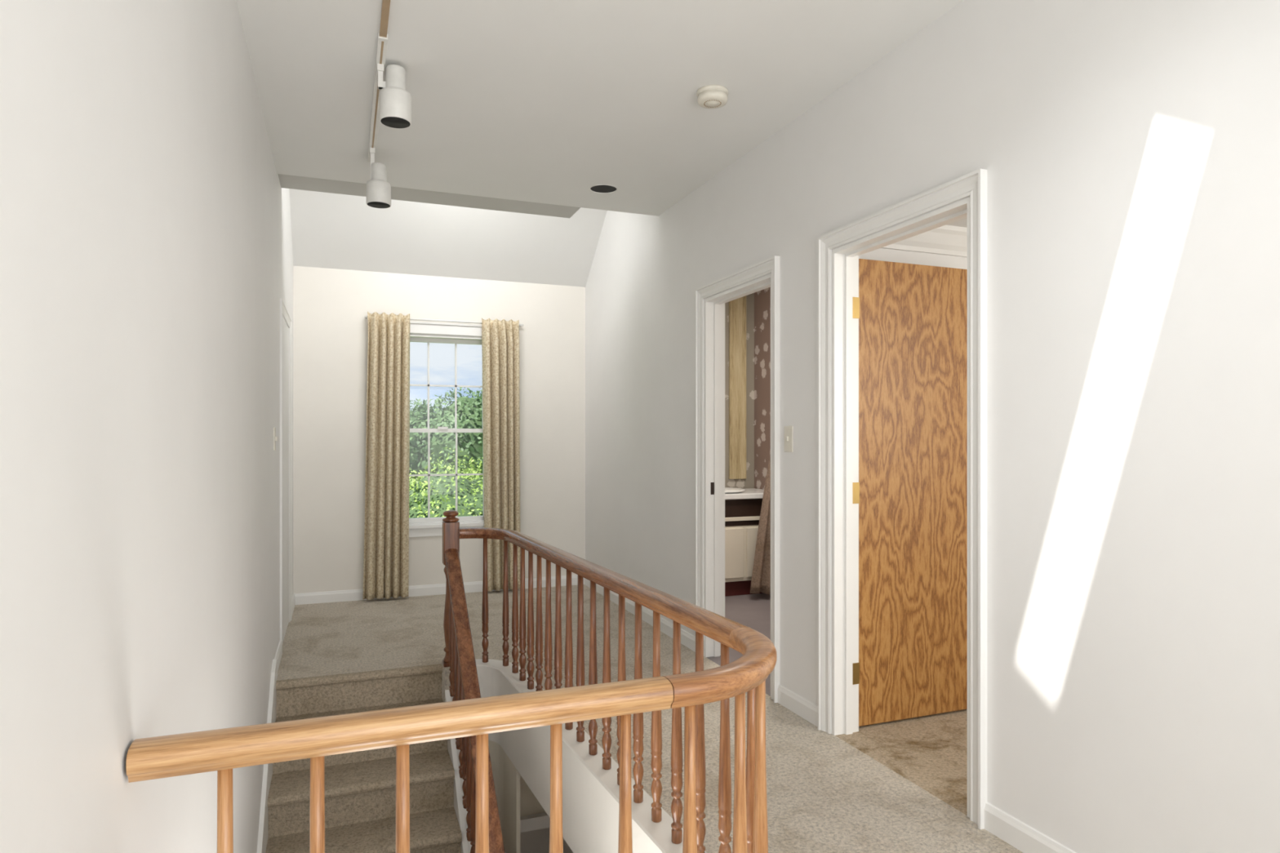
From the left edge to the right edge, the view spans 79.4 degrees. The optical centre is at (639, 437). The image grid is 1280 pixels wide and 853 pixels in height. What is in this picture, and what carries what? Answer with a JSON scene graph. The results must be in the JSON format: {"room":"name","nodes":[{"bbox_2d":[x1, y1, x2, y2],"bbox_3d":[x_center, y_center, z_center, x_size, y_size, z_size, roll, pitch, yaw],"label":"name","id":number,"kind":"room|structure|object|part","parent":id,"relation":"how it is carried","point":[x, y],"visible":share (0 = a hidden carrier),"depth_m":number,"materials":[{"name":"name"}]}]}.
{"room":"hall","nodes":[
{"label":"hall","id":0,"kind":"room"},
{"bbox_2d":[0,0,293,852],"bbox_3d":[-1.144,0.580,1.891,0.120,6.850,8.351,0,0,-21],"label":"wall","id":1,"kind":"structure","parent":0,"point":[146,255],"depth_m":1.27,"materials":[{"name":"paint"}]},
{"bbox_2d":[273,427,277,450],"bbox_3d":[-1.925,0.005,4.076,0.016,0.120,0.070,0,0,-21],"label":"light switch","id":2,"kind":"object","parent":1,"relation":"attached to","point":[275,438],"visible":1,"depth_m":4.04,"materials":[{"name":"beige plastic"}]},
{"bbox_2d":[274,593,295,671],"bbox_3d":[-1.082,1.213,1.915,0.013,0.084,8.350,0,0,-21],"label":"baseboard","id":3,"kind":"structure","parent":1,"relation":"attached to","point":[278,655],"depth_m":4.39,"materials":[{"name":"paint"}]},
{"bbox_2d":[282,316,288,641],"bbox_3d":[-2.261,0.253,4.890,0.021,1.985,0.740,0,0,-21],"label":"door slab","id":4,"kind":"structure","parent":1,"relation":"in","point":[285,328],"depth_m":4.90,"materials":[{"name":"paint"}]},
{"bbox_2d":[280,297,291,642],"bbox_3d":[-2.246,0.221,4.896,0.014,2.068,0.886,0,0,-21],"label":"door frame","id":5,"kind":"structure","parent":1,"relation":"attached to","point":[283,311],"depth_m":4.59,"materials":[{"name":"paint"}]},
{"bbox_2d":[293,266,585,852],"bbox_3d":[-1.573,1.330,6.272,2.550,5.550,0.140,0,0,-21],"label":"wall","id":6,"kind":"structure","parent":0,"point":[331,306],"depth_m":6.08,"materials":[{"name":"beige paint"}]},
{"bbox_2d":[293,574,584,604],"bbox_3d":[-1.536,1.213,6.205,2.289,0.084,0.013,0,0,-21],"label":"baseboard","id":7,"kind":"structure","parent":6,"relation":"attached to","point":[469,587],"depth_m":6.10,"materials":[{"name":"paint"}]},
{"bbox_2d":[364,315,524,326],"bbox_3d":[-1.549,-0.935,6.182,1.240,0.016,0.046,0,0,-21],"label":"curtain rod","id":8,"kind":"object","parent":6,"relation":"attached to","point":[366,317],"visible":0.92,"depth_m":6.16,"materials":[{"name":"white plastic"}]},
{"bbox_2d":[363,311,409,599],"bbox_3d":[-1.953,0.133,5.952,0.349,2.203,0.089,0,0,-21],"label":"curtain","id":9,"kind":"object","parent":8,"relation":"hanging from","point":[386,527],"visible":1,"depth_m":5.94,"materials":[{"name":"fabric"}]},
{"bbox_2d":[481,317,520,591],"bbox_3d":[-1.125,0.133,6.268,0.319,2.203,0.098,0,0,-21],"label":"curtain","id":10,"kind":"object","parent":8,"relation":"hanging from","point":[500,339],"visible":0.85,"depth_m":6.26,"materials":[{"name":"fabric"}]},
{"bbox_2d":[408,320,484,537],"bbox_3d":[-1.597,-0.068,6.244,0.945,1.705,0.175,0,0,-21],"label":"frame","id":11,"kind":"object","parent":6,"relation":"attached to","point":[417,329],"visible":0.11,"depth_m":6.17,"materials":[{"name":"paint"}]},
{"bbox_2d":[408,337,484,522],"bbox_3d":[-1.604,-0.065,6.263,0.715,1.480,0.065,0,0,-21],"label":"window","id":12,"kind":"structure","parent":6,"relation":"in","point":[428,431],"depth_m":6.27,"materials":[{"name":"paint"}]},
{"bbox_2d":[437,426,448,429],"bbox_3d":[-1.594,-0.080,6.229,0.080,0.020,0.015,0,0,-21],"label":"sash lock","id":13,"kind":"object","parent":12,"relation":"attached to","point":[438,428],"visible":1,"depth_m":6.22,"materials":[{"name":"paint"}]},
{"bbox_3d":[-1.610,-0.424,6.279,0.715,0.761,0.030,0,0,-21],"label":"sash","id":14,"kind":"part","parent":12,"relation":"part of","materials":[{"name":"clear glass"}]},
{"bbox_2d":[288,188,607,287],"bbox_3d":[-1.228,-2.042,5.441,2.500,1.730,1.940,0,0,-21],"label":"ceiling","id":15,"kind":"structure","parent":0,"point":[329,230],"depth_m":5.94,"materials":[{"name":"paint"}]},
{"bbox_2d":[488,740,550,852],"bbox_3d":[-0.345,1.890,4.280,1.422,0.670,0.540,0,0,-21],"label":"wall","id":16,"kind":"structure","parent":0,"point":[520,811],"depth_m":4.13,"materials":[{"name":"paint"}]},
{"bbox_2d":[475,658,706,852],"bbox_3d":[-0.702,1.434,2.820,1.350,0.402,2.956,0,0,-21],"label":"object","id":17,"kind":"structure","parent":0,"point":[590,793],"depth_m":3.01,"materials":[{"name":"paint"}]},
{"bbox_2d":[236,0,963,216],"bbox_3d":[0.232,-1.501,1.534,2.370,0.080,6.700,0,0,-21],"label":"ceiling","id":18,"kind":"structure","parent":0,"point":[541,101],"depth_m":3.15,"materials":[{"name":"paint"}]},
{"bbox_2d":[366,0,411,208],"bbox_3d":[-0.942,-1.313,2.943,0.144,0.296,2.370,0,0,-21],"label":"track light","id":19,"kind":"object","parent":18,"relation":"attached to","point":[391,101],"visible":1,"depth_m":2.98,"materials":[{"name":"white plastic"}]},
{"bbox_2d":[278,173,580,217],"bbox_3d":[-1.012,-2.164,4.779,2.370,1.362,0.410,0,0,-21],"label":"ceiling soffit","id":20,"kind":"structure","parent":18,"relation":"attached to","point":[287,181],"depth_m":4.77,"materials":[{"name":"white paint"}]},
{"bbox_2d":[588,183,618,194],"bbox_3d":[-0.214,-1.544,4.528,0.180,0.173,0.180,0,0,-21],"label":"recessed light","id":21,"kind":"object","parent":18,"relation":"in","point":[602,188],"visible":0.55,"depth_m":4.54,"materials":[{"name":"white plastic"}]},
{"bbox_2d":[696,84,728,108],"bbox_3d":[0.306,-1.434,3.255,0.136,0.054,0.136,0,0,-21],"label":"smoke detector","id":22,"kind":"object","parent":18,"relation":"attached to","point":[709,96],"visible":1,"depth_m":3.21,"materials":[{"name":"beige plastic"}]},
{"bbox_2d":[276,584,1022,852],"bbox_3d":[1.174,1.405,2.779,5.020,0.300,8.350,0,0,-21],"label":"floor","id":23,"kind":"structure","parent":0,"point":[824,794],"depth_m":3.21,"materials":[{"name":"beige carpet"}]},
{"bbox_2d":[724,487,764,596],"bbox_3d":[0.557,0.785,6.269,1.165,0.940,0.550,0,0,-21],"label":"bathroom vanity","id":24,"kind":"object","parent":23,"relation":"on","point":[743,507],"visible":0.16,"depth_m":6.11,"materials":[{"name":"white wood"}]},
{"bbox_2d":[724,488,764,499],"bbox_3d":[0.557,0.462,6.269,1.165,0.043,0.550,0,0,-21],"label":"countertop","id":25,"kind":"structure","parent":24,"relation":"on","point":[750,493],"depth_m":6.11,"materials":[{"name":"white stone"}]},
{"bbox_2d":[724,487,745,493],"bbox_3d":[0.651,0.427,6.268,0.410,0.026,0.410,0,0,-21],"label":"basin","id":26,"kind":"object","parent":25,"relation":"in","point":[727,490],"depth_m":6.21,"materials":[{"name":"white ceramic"}]},
{"bbox_2d":[724,293,754,488],"bbox_3d":[0.422,-0.195,6.587,1.400,2.900,0.100,0,0,-21],"label":"wall","id":27,"kind":"structure","parent":0,"point":[747,483],"depth_m":6.73,"materials":[{"name":"grey paper"}]},
{"bbox_2d":[728,295,746,479],"bbox_3d":[0.846,-0.455,6.682,0.160,1.620,0.024,0,0,-21],"label":"wood panel","id":28,"kind":"object","parent":27,"relation":"attached to","point":[737,308],"visible":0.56,"depth_m":6.67,"materials":[{"name":"brown wood"}]},
{"bbox_2d":[754,287,770,489],"bbox_3d":[1.556,-0.195,5.442,0.100,2.900,2.850,0,0,-21],"label":"wall","id":29,"kind":"structure","parent":0,"point":[762,298],"depth_m":6.64,"materials":[{"name":"paper"}]},
{"bbox_2d":[750,454,770,595],"bbox_3d":[1.061,0.604,6.018,0.432,1.223,0.072,0,0,-21],"label":"curtain","id":30,"kind":"object","parent":29,"relation":"hanging from","point":[761,575],"visible":0.31,"depth_m":5.97,"materials":[{"name":"fabric"}]},
{"bbox_2d":[858,248,967,269],"bbox_3d":[2.016,-0.195,4.033,2.550,2.900,0.110,0,0,-21],"label":"wall","id":31,"kind":"structure","parent":0,"point":[880,254],"depth_m":3.71,"materials":[{"name":"paint"}]},
{"bbox_2d":[880,224,967,257],"bbox_3d":[2.050,-0.955,3.944,2.550,0.120,0.080,0,0,-21],"label":"crown molding","id":32,"kind":"structure","parent":31,"relation":"attached to","point":[948,240],"depth_m":3.71,"materials":[{"name":"paint"}]},
{"bbox_2d":[585,0,1279,852],"bbox_3d":[1.080,0.580,2.743,0.120,6.850,8.350,0,0,-21],"label":"wall","id":33,"kind":"structure","parent":0,"point":[1129,150],"depth_m":2.18,"materials":[{"name":"paint"}]},
{"bbox_2d":[695,255,779,702],"bbox_3d":[0.562,0.196,4.097,0.176,2.118,0.886,0,0,-21],"label":"door frame","id":34,"kind":"structure","parent":33,"relation":"attached to","point":[709,312],"depth_m":4.42,"materials":[{"name":"paint"}]},
{"bbox_2d":[784,426,793,452],"bbox_3d":[0.686,0.005,3.582,0.016,0.120,0.070,0,0,-21],"label":"light switch","id":35,"kind":"object","parent":33,"relation":"attached to","point":[788,430],"visible":1,"depth_m":3.58,"materials":[{"name":"beige plastic"}]},
{"bbox_2d":[584,577,1076,852],"bbox_3d":[1.018,1.213,2.719,0.013,0.084,8.350,0,0,-21],"label":"baseboard","id":36,"kind":"structure","parent":33,"relation":"attached to","point":[1022,837],"depth_m":2.46,"materials":[{"name":"paint"}]},
{"bbox_2d":[817,168,986,829],"bbox_3d":[1.010,0.196,2.927,0.176,2.118,0.911,0,0,-21],"label":"door frame","id":37,"kind":"structure","parent":33,"relation":"attached to","point":[838,268],"depth_m":3.25,"materials":[{"name":"paint"}]},
{"bbox_2d":[852,297,859,684],"bbox_3d":[0.914,0.223,3.311,0.040,1.660,0.050,0,0,-21],"label":"hinges","id":38,"kind":"object","parent":37,"relation":"attached to","point":[855,300],"visible":0.98,"depth_m":3.29,"materials":[{"name":"gold metal"}]},
{"bbox_2d":[858,258,967,726],"bbox_3d":[1.275,0.235,3.467,0.745,2.016,0.035,0,0,-21],"label":"door slab","id":39,"kind":"structure","parent":33,"relation":"in","point":[913,320],"depth_m":3.42,"materials":[{"name":"brown wood"}]},
{"bbox_2d":[946,217,967,227],"bbox_3d":[2.499,-1.055,2.772,2.550,0.080,2.590,0,0,-21],"label":"ceiling","id":40,"kind":"structure","parent":0,"point":[963,222],"depth_m":3.65,"materials":[{"name":"paint"}]},
{"bbox_3d":[-0.049,4.055,2.364,2.500,0.100,8.450,0,0,-21],"label":"floor","id":41,"kind":"structure","parent":0,"visible":0},
{"bbox_2d":[257,658,471,852],"bbox_3d":[-0.893,2.591,2.650,0.922,2.881,3.372,0,0,-21],"label":"staircase","id":42,"kind":"structure","parent":41,"relation":"on","point":[360,787],"depth_m":3.75,"materials":[{"name":"carpet"}]},
{"bbox_2d":[125,510,777,852],"bbox_3d":[-0.360,1.943,2.820,1.218,3.085,3.114,0,0,-5],"label":"stair railing","id":43,"kind":"object","parent":42,"relation":"on","point":[469,718],"visible":1,"depth_m":1.69,"materials":[{"name":"brown wood"}]},
{"bbox_3d":[-0.385,0.523,1.421,0.941,0.056,0.075,0,0,-21],"label":"handrail","id":44,"kind":"part","parent":43,"relation":"part of","materials":[{"name":"brown wood"}]},
{"bbox_3d":[-1.048,1.103,4.273,0.092,1.405,0.092,0,0,-21],"label":"newel post","id":45,"kind":"part","parent":43,"relation":"part of","materials":[{"name":"brown wood"}]},
{"bbox_3d":[-0.277,0.523,3.189,0.260,0.056,2.588,0,0,-29],"label":"handrail","id":46,"kind":"part","parent":43,"relation":"part of","materials":[{"name":"brown wood"}]},
{"bbox_3d":[-0.491,2.680,2.826,0.044,2.701,3.030,0,0,-21],"label":"stringer rail","id":47,"kind":"part","parent":42,"relation":"part of","materials":[{"name":"paint"}]},
{"label":"outside","id":48,"kind":"structure","parent":0,"visible":0},
{"label":"ground","id":49,"kind":"structure","parent":48,"visible":0},
{"bbox_2d":[408,386,482,486],"bbox_3d":[-10.242,1.434,36.903,35.543,7.991,12.979,0,0,-21],"label":"trees","id":50,"kind":"object","parent":49,"relation":"on","point":[469,411],"visible":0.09,"depth_m":36.09,"materials":[{"name":"green plant"}]},
{"bbox_2d":[408,446,482,518],"bbox_3d":[-3.181,2.417,14.365,14.125,4.670,7.020,0,0,-21],"label":"bushes","id":51,"kind":"object","parent":49,"relation":"on","point":[442,488],"visible":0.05,"depth_m":12.17,"materials":[{"name":"green plant"}]}
]}

